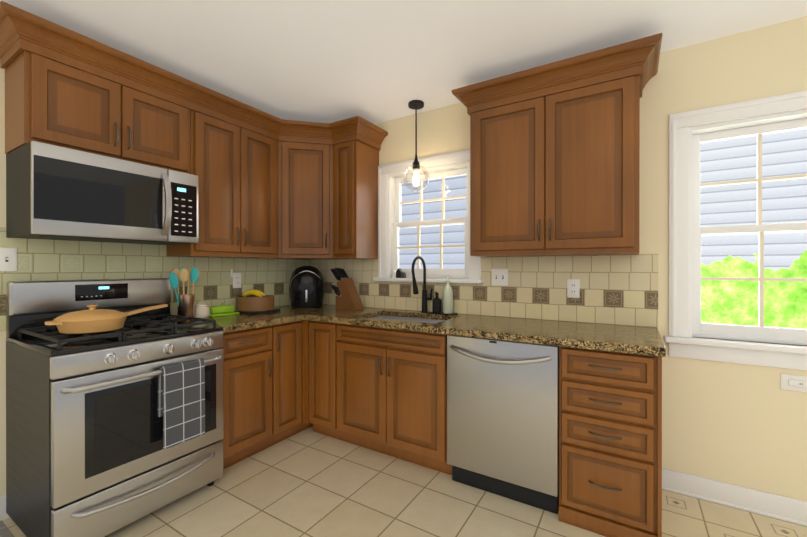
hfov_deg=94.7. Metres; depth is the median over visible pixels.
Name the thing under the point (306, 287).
air fryer
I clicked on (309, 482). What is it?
floor
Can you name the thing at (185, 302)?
utensil crock
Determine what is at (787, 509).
baseboard
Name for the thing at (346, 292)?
knife block
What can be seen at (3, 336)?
wall
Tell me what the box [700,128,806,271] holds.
siding
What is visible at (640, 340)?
countertop
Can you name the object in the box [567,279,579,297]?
outlet
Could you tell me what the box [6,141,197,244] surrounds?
over-the-range microwave
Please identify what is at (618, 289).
tile backsplash
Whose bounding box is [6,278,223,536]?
range
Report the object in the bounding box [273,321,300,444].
base cabinet
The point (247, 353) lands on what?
base cabinet
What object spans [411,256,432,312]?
tap
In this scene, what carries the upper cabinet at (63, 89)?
attached to the wall at (3, 336)
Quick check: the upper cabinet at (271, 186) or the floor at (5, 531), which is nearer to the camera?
the floor at (5, 531)
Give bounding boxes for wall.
[0,68,292,496]
[331,16,806,501]
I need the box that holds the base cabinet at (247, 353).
[221,325,272,469]
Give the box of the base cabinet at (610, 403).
[559,346,661,536]
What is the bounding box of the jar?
[195,300,209,317]
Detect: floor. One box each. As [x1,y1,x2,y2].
[0,520,13,536]
[2,426,806,536]
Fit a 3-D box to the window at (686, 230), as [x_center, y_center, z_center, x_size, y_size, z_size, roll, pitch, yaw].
[1.983,-0.184,1.885,1.090,1.362,0.240,0,0,32]
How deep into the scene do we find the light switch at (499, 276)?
2.60 m
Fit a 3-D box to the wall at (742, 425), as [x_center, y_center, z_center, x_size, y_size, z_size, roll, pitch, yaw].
[1.046,0.008,2.481,4.850,2.490,0.150,0,0,32]
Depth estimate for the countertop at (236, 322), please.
2.51 m
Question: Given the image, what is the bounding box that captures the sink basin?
[371,315,445,323]
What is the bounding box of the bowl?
[234,290,280,314]
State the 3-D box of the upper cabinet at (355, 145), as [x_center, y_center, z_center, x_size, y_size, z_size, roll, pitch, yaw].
[-0.393,-0.613,3.086,0.237,1.060,0.325,0,0,32]
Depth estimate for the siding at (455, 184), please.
4.67 m
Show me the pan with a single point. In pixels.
(92, 319)
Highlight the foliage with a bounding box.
[701,187,806,328]
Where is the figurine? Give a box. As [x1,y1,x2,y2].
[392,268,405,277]
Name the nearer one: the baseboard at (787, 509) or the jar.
the baseboard at (787, 509)
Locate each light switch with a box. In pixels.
[0,247,16,270]
[492,269,507,285]
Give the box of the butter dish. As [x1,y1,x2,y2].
[209,303,238,316]
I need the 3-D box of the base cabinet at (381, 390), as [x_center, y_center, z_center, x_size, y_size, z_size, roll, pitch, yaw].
[0.046,0.928,2.651,0.857,0.651,0.608,0,0,32]
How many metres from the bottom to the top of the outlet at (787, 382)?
0.078 m
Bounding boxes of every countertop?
[171,308,306,332]
[274,304,665,356]
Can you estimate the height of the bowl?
0.174 m
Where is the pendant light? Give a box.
[403,100,428,191]
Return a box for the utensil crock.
[169,267,199,316]
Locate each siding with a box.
[399,175,466,268]
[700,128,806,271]
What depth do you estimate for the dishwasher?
1.99 m
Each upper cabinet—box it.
[0,13,195,174]
[166,85,279,258]
[280,120,331,259]
[332,117,379,258]
[451,33,661,256]
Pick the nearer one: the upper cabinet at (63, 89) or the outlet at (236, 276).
the upper cabinet at (63, 89)
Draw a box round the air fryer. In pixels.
[289,266,324,307]
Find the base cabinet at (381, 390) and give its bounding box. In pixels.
[337,340,451,474]
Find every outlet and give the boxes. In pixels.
[231,269,240,287]
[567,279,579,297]
[780,374,806,391]
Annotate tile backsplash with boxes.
[0,227,307,331]
[308,254,657,327]
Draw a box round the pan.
[45,304,167,333]
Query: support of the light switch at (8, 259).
attached to the tile backsplash at (37, 259)
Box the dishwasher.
[447,335,558,513]
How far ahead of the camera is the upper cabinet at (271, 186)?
2.59 m
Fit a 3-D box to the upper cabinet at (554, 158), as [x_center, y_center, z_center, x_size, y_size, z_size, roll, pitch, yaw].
[0.882,-0.611,2.257,1.109,1.060,0.397,0,0,32]
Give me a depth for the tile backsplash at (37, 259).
2.37 m
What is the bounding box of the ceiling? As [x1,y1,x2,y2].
[0,0,806,123]
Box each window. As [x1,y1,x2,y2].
[373,150,483,283]
[664,91,806,369]
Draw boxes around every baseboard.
[0,495,9,520]
[662,468,806,525]
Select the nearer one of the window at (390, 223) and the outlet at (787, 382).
the outlet at (787, 382)
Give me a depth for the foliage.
3.27 m
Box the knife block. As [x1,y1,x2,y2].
[330,267,363,309]
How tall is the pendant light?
0.659 m
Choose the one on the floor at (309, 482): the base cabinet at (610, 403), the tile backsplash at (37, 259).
the base cabinet at (610, 403)
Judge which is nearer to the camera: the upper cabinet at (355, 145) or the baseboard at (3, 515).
the baseboard at (3, 515)
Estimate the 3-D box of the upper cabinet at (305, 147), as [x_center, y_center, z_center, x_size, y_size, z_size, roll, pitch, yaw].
[-0.830,-0.613,3.188,0.608,1.060,0.609,0,0,32]
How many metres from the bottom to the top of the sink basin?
0.204 m
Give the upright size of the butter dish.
0.087 m
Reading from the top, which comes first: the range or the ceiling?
the ceiling

